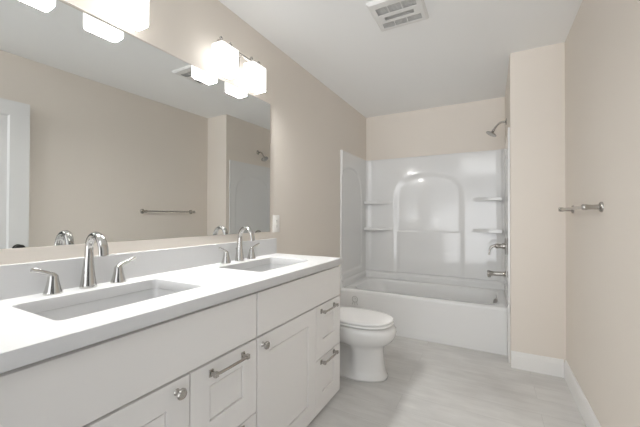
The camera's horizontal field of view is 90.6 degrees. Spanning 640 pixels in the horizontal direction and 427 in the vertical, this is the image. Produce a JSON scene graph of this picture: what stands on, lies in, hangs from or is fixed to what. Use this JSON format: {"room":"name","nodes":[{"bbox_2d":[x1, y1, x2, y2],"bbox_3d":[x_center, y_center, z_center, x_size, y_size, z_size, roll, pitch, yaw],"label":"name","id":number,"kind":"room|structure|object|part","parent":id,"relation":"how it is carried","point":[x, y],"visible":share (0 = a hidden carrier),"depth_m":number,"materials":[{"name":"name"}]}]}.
{"room":"bathroom","nodes":[
{"label":"bathroom","id":0,"kind":"room"},
{"bbox_2d":[0,0,365,294],"bbox_3d":[-0.583,-0.041,2.012,0.100,2.440,4.990,0,-1,28],"label":"wall","id":1,"kind":"structure","parent":0,"point":[310,124],"depth_m":2.42,"materials":[{"name":"beige paint"}]},
{"bbox_2d":[107,0,148,30],"bbox_3d":[-0.880,-0.903,1.221,0.130,0.194,0.394,0,-1,28],"label":"vanity light","id":2,"kind":"object","parent":1,"relation":"attached to","point":[134,14],"visible":1,"depth_m":1.31,"materials":[{"name":"white glass"}]},
{"bbox_2d":[0,0,269,248],"bbox_3d":[-0.746,-0.339,1.623,0.041,0.925,1.544,0,-1,28],"label":"wall mirror","id":3,"kind":"object","parent":1,"relation":"attached to","point":[104,130],"visible":1,"depth_m":1.36,"materials":[{"name":"grey mirror"}]},
{"bbox_2d":[0,238,276,299],"bbox_3d":[-0.739,0.231,1.593,0.019,0.111,1.729,0,-1,28],"label":"backsplash","id":4,"kind":"structure","parent":1,"relation":"attached to","point":[16,280],"depth_m":1.36,"materials":[{"name":"white stone"}]},
{"bbox_2d":[212,36,265,92],"bbox_3d":[-0.498,-0.896,1.931,0.130,0.194,0.394,0,-1,28],"label":"vanity light","id":5,"kind":"object","parent":1,"relation":"attached to","point":[225,58],"visible":1,"depth_m":1.82,"materials":[{"name":"white glass"}]},
{"bbox_3d":[-0.539,-0.875,1.807,0.085,0.148,0.138,0,-1,28],"label":"lamp shade","id":6,"kind":"part","parent":5,"relation":"part of","materials":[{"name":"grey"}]},
{"bbox_3d":[-0.417,-0.873,2.033,0.085,0.148,0.138,0,-1,28],"label":"lamp shade","id":7,"kind":"part","parent":5,"relation":"part of","materials":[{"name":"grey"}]},
{"bbox_2d":[273,215,279,231],"bbox_3d":[-0.327,0.076,2.373,0.008,0.128,0.082,0,-1,28],"label":"wall outlet","id":8,"kind":"object","parent":1,"relation":"attached to","point":[276,218],"visible":1,"depth_m":2.37,"materials":[{"name":"white plastic"}]},
{"bbox_2d":[218,0,582,117],"bbox_3d":[0.321,-1.313,1.482,2.200,0.100,5.090,0,-1,28],"label":"ceiling","id":9,"kind":"structure","parent":0,"point":[459,54],"depth_m":2.32,"materials":[{"name":"white paint"}]},
{"bbox_2d":[366,0,428,31],"bbox_3d":[0.486,-1.249,1.960,0.312,0.018,0.312,0,-1,28],"label":"ceiling vent","id":10,"kind":"object","parent":9,"relation":"in","point":[388,14],"visible":1,"depth_m":1.96,"materials":[{"name":"white plastic"}]},
{"bbox_2d":[366,97,504,293],"bbox_3d":[1.304,-0.021,3.773,1.555,2.440,0.100,0,-1,28],"label":"wall","id":11,"kind":"structure","parent":0,"point":[463,127],"depth_m":3.69,"materials":[{"name":"beige paint"}]},
{"bbox_2d":[307,336,585,426],"bbox_3d":[0.315,1.226,1.459,2.200,0.100,5.090,0,-1,28],"label":"floor","id":12,"kind":"structure","parent":0,"point":[427,384],"depth_m":2.05,"materials":[{"name":"grey wood"}]},
{"bbox_2d":[0,293,255,426],"bbox_3d":[-0.695,0.747,1.087,0.573,0.847,0.859,0,-1,28],"label":"vanity cabinet","id":13,"kind":"object","parent":12,"relation":"on","point":[197,368],"visible":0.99,"depth_m":0.94,"materials":[{"name":"white paint"}]},
{"bbox_3d":[-0.563,0.836,0.822,0.021,0.615,0.514,0,-1,28],"label":"door","id":14,"kind":"part","parent":13,"relation":"part of","materials":[{"name":"white paint"}]},
{"bbox_2d":[0,238,342,372],"bbox_3d":[-0.503,0.251,1.465,0.557,0.152,1.729,0,-1,28],"label":"countertop","id":15,"kind":"structure","parent":13,"relation":"on","point":[198,276],"depth_m":1.14,"materials":[{"name":"white stone"}]},
{"bbox_2d":[30,231,135,295],"bbox_3d":[-0.849,0.175,1.192,0.145,0.215,0.357,0,-1,28],"label":"faucet","id":16,"kind":"object","parent":15,"relation":"on","point":[88,277],"visible":1,"depth_m":1.19,"materials":[{"name":"silver metal"}]},
{"bbox_3d":[-0.951,0.206,1.089,0.024,0.049,0.080,0,-1,28],"label":"lever","id":17,"kind":"part","parent":16,"relation":"part of","materials":[{"name":"silver metal"}]},
{"bbox_3d":[-0.939,0.247,1.114,0.056,0.069,0.056,0,-1,28],"label":"handle","id":18,"kind":"part","parent":16,"relation":"part of","materials":[{"name":"silver metal"}]},
{"bbox_3d":[-0.848,0.175,1.192,0.142,0.215,0.057,0,-1,28],"label":"spout","id":19,"kind":"part","parent":16,"relation":"part of","materials":[{"name":"silver metal"}]},
{"bbox_3d":[-0.834,0.249,1.309,0.056,0.069,0.056,0,-1,28],"label":"handle","id":20,"kind":"part","parent":16,"relation":"part of","materials":[{"name":"silver metal"}]},
{"bbox_3d":[-0.819,0.209,1.333,0.024,0.049,0.080,0,-1,28],"label":"lever","id":21,"kind":"part","parent":16,"relation":"part of","materials":[{"name":"silver metal"}]},
{"bbox_2d":[34,288,176,320],"bbox_3d":[-0.700,0.397,1.102,0.340,0.147,0.516,0,-1,28],"label":"sink","id":22,"kind":"object","parent":15,"relation":"in","point":[68,312],"visible":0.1,"depth_m":1.19,"materials":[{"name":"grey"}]},
{"bbox_2d":[219,226,259,263],"bbox_3d":[-0.457,0.183,1.922,0.145,0.215,0.357,0,-1,28],"label":"faucet","id":23,"kind":"object","parent":15,"relation":"on","point":[239,256],"visible":1,"depth_m":1.92,"materials":[{"name":"silver metal"}]},
{"bbox_3d":[-0.546,0.255,1.844,0.056,0.069,0.056,0,-1,28],"label":"handle","id":24,"kind":"part","parent":23,"relation":"part of","materials":[{"name":"silver metal"}]},
{"bbox_3d":[-0.455,0.183,1.922,0.142,0.215,0.057,0,-1,28],"label":"spout","id":25,"kind":"part","parent":23,"relation":"part of","materials":[{"name":"silver metal"}]},
{"bbox_3d":[-0.441,0.257,2.039,0.056,0.069,0.056,0,-1,28],"label":"handle","id":26,"kind":"part","parent":23,"relation":"part of","materials":[{"name":"silver metal"}]},
{"bbox_2d":[242,263,288,271],"bbox_3d":[-0.307,0.404,1.833,0.340,0.147,0.516,0,-1,28],"label":"sink","id":27,"kind":"object","parent":15,"relation":"in","point":[266,267],"visible":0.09,"depth_m":2.06,"materials":[{"name":"grey ceramic"}]},
{"bbox_3d":[-0.440,0.566,0.996,0.032,0.035,0.035,0,-1,28],"label":"knob","id":28,"kind":"part","parent":13,"relation":"part of","materials":[{"name":"silver metal"}]},
{"bbox_3d":[-0.359,0.685,1.202,0.021,0.305,0.335,0,-1,28],"label":"drawer","id":29,"kind":"part","parent":13,"relation":"part of","materials":[{"name":"white paint"}]},
{"bbox_3d":[-0.334,0.567,1.189,0.035,0.026,0.182,0,-1,28],"label":"handle","id":30,"kind":"part","parent":13,"relation":"part of","materials":[{"name":"silver metal"}]},
{"bbox_3d":[-0.360,0.995,1.199,0.021,0.305,0.335,0,-1,28],"label":"drawer","id":31,"kind":"part","parent":13,"relation":"part of","materials":[{"name":"white paint"}]},
{"bbox_2d":[253,266,339,426],"bbox_3d":[-0.289,0.755,1.840,0.573,0.847,0.845,0,-1,28],"label":"vanity cabinet","id":32,"kind":"object","parent":12,"relation":"on","point":[297,338],"visible":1,"depth_m":1.64,"materials":[{"name":"white paint"}]},
{"bbox_3d":[-0.236,0.570,1.374,0.032,0.035,0.035,0,-1,28],"label":"knob","id":33,"kind":"part","parent":32,"relation":"part of","materials":[{"name":"silver metal"}]},
{"bbox_3d":[-0.155,0.844,1.581,0.021,0.615,0.513,0,-1,28],"label":"door","id":34,"kind":"part","parent":32,"relation":"part of","materials":[{"name":"white paint"}]},
{"bbox_3d":[0.045,0.693,1.954,0.021,0.305,0.322,0,-1,28],"label":"drawer","id":35,"kind":"part","parent":32,"relation":"part of","materials":[{"name":"white paint"}]},
{"bbox_3d":[0.045,1.003,1.951,0.021,0.305,0.322,0,-1,28],"label":"drawer","id":36,"kind":"part","parent":32,"relation":"part of","materials":[{"name":"white paint"}]},
{"bbox_3d":[0.060,0.871,1.921,0.035,0.026,0.186,0,-1,28],"label":"handle","id":37,"kind":"part","parent":32,"relation":"part of","materials":[{"name":"silver metal"}]},
{"bbox_3d":[0.061,0.575,1.924,0.035,0.026,0.186,0,-1,28],"label":"handle","id":38,"kind":"part","parent":32,"relation":"part of","materials":[{"name":"silver metal"}]},
{"bbox_2d":[339,307,396,382],"bbox_3d":[0.177,0.806,2.435,0.819,0.756,0.452,0,-1,28],"label":"toilet","id":39,"kind":"object","parent":12,"relation":"on","point":[364,333],"visible":0.42,"depth_m":2.24,"materials":[{"name":"white ceramic"}]},
{"bbox_3d":[0.272,0.790,2.384,0.561,0.015,0.360,0,-1,28],"label":"seat","id":40,"kind":"part","parent":39,"relation":"part of","materials":[{"name":"white plastic"}]},
{"bbox_3d":[0.267,0.765,2.387,0.569,0.023,0.358,0,-1,28],"label":"lid","id":41,"kind":"part","parent":39,"relation":"part of","materials":[{"name":"white plastic"}]},
{"bbox_2d":[340,277,506,355],"bbox_3d":[1.079,0.998,3.361,1.536,0.395,0.797,0,-1,28],"label":"bathtub","id":42,"kind":"object","parent":12,"relation":"on","point":[475,318],"visible":0.83,"depth_m":3.00,"materials":[{"name":"white plastic"}]},
{"bbox_2d":[340,277,506,311],"bbox_3d":[1.080,0.958,3.363,1.536,0.315,0.793,0,-1,28],"label":"basin","id":43,"kind":"object","parent":42,"relation":"in","point":[371,293],"depth_m":3.28,"materials":[{"name":"white plastic"}]},
{"bbox_2d":[340,127,509,313],"bbox_3d":[1.052,0.058,3.303,1.553,1.482,0.964,0,-1,28],"label":"tub surround","id":44,"kind":"object","parent":42,"relation":"on","point":[432,218],"visible":1,"depth_m":3.65,"materials":[{"name":"white plastic"}]},
{"bbox_3d":[0.416,0.061,3.725,0.033,1.479,0.781,0,-1,28],"label":"panel","id":45,"kind":"part","parent":44,"relation":"part of","materials":[{"name":"white plastic"}]},
{"bbox_2d":[364,227,393,230],"bbox_3d":[0.731,0.192,3.938,0.345,0.038,0.105,0,-1,28],"label":"shelf","id":46,"kind":"object","parent":44,"relation":"attached to","point":[365,228],"depth_m":3.91,"materials":[{"name":"white plastic"}]},
{"bbox_2d":[364,201,393,203],"bbox_3d":[0.732,-0.136,3.940,0.345,0.038,0.105,0,-1,28],"label":"shelf","id":47,"kind":"object","parent":44,"relation":"attached to","point":[365,202],"depth_m":3.91,"materials":[{"name":"white plastic"}]},
{"bbox_3d":[1.260,0.062,3.690,1.548,1.482,0.084,0,-1,28],"label":"panel","id":48,"kind":"part","parent":44,"relation":"part of","materials":[{"name":"white plastic"}]},
{"bbox_2d":[471,229,501,232],"bbox_3d":[1.773,0.186,3.377,0.295,0.038,0.105,0,-1,28],"label":"shelf","id":49,"kind":"object","parent":44,"relation":"attached to","point":[472,230],"depth_m":3.34,"materials":[{"name":"white plastic"}]},
{"bbox_2d":[471,197,501,200],"bbox_3d":[1.774,-0.154,3.380,0.295,0.038,0.105,0,-1,28],"label":"shelf","id":50,"kind":"object","parent":44,"relation":"attached to","point":[472,198],"depth_m":3.34,"materials":[{"name":"white plastic"}]},
{"bbox_2d":[487,270,505,277],"bbox_3d":[1.683,0.577,3.018,0.159,0.074,0.064,0,-1,28],"label":"tub spout","id":51,"kind":"object","parent":44,"relation":"attached to","point":[489,273],"visible":1,"depth_m":3.01,"materials":[{"name":"silver metal"}]},
{"bbox_2d":[488,238,505,254],"bbox_3d":[1.688,0.312,3.018,0.148,0.171,0.164,0,-1,28],"label":"tub valve","id":52,"kind":"object","parent":44,"relation":"attached to","point":[503,245],"visible":1,"depth_m":2.99,"materials":[{"name":"silver metal"}]},
{"bbox_3d":[1.722,0.058,2.930,0.018,1.479,0.943,0,-1,28],"label":"panel","id":53,"kind":"part","parent":44,"relation":"part of","materials":[{"name":"white plastic"}]},
{"bbox_2d":[505,42,565,363],"bbox_3d":[1.899,-0.027,2.875,0.343,2.440,1.118,0,-1,28],"label":"wall","id":54,"kind":"structure","parent":0,"point":[535,85],"depth_m":2.38,"materials":[{"name":"beige paint"}]},
{"bbox_2d":[486,118,506,136],"bbox_3d":[1.684,-0.817,3.026,0.175,0.163,0.100,0,-1,28],"label":"shower head","id":55,"kind":"object","parent":54,"relation":"attached to","point":[490,133],"visible":1,"depth_m":3.02},
{"bbox_2d":[507,309,509,363],"bbox_3d":[1.536,0.992,2.574,0.014,0.395,0.157,0,-1,28],"label":"trim","id":56,"kind":"structure","parent":54,"relation":"attached to","point":[508,315],"depth_m":2.51,"materials":[{"name":"white paint"}]},
{"bbox_2d":[511,350,563,377],"bbox_3d":[1.621,1.125,2.370,0.328,0.127,0.014,0,-1,28],"label":"baseboard","id":57,"kind":"structure","parent":54,"relation":"attached to","point":[551,366],"depth_m":2.36,"materials":[{"name":"white paint"}]},
{"bbox_2d":[565,0,639,426],"bbox_3d":[1.176,-0.045,1.065,0.100,2.440,4.990,0,-1,28],"label":"wall","id":58,"kind":"structure","parent":0,"point":[602,42],"depth_m":1.52,"materials":[{"name":"beige paint"}]},
{"bbox_2d":[558,202,603,212],"bbox_3d":[1.486,-0.029,1.832,0.081,0.052,0.657,0,-1,28],"label":"towel bar","id":59,"kind":"object","parent":58,"relation":"attached to","point":[600,206],"visible":1,"depth_m":1.57,"materials":[{"name":"silver metal"}]},
{"bbox_3d":[1.630,-0.026,2.099,0.081,0.052,0.052,0,-1,28],"label":"post","id":60,"kind":"part","parent":59,"relation":"part of","materials":[{"name":"silver metal"}]},
{"bbox_3d":[1.343,-0.032,1.566,0.081,0.052,0.052,0,-1,28],"label":"post","id":61,"kind":"part","parent":59,"relation":"part of","materials":[{"name":"silver metal"}]},
{"bbox_2d":[564,360,600,426],"bbox_3d":[1.379,1.117,1.558,0.014,0.127,1.672,0,-1,28],"label":"baseboard","id":62,"kind":"structure","parent":58,"relation":"attached to","point":[590,420],"depth_m":1.89,"materials":[{"name":"white paint"}]}
]}

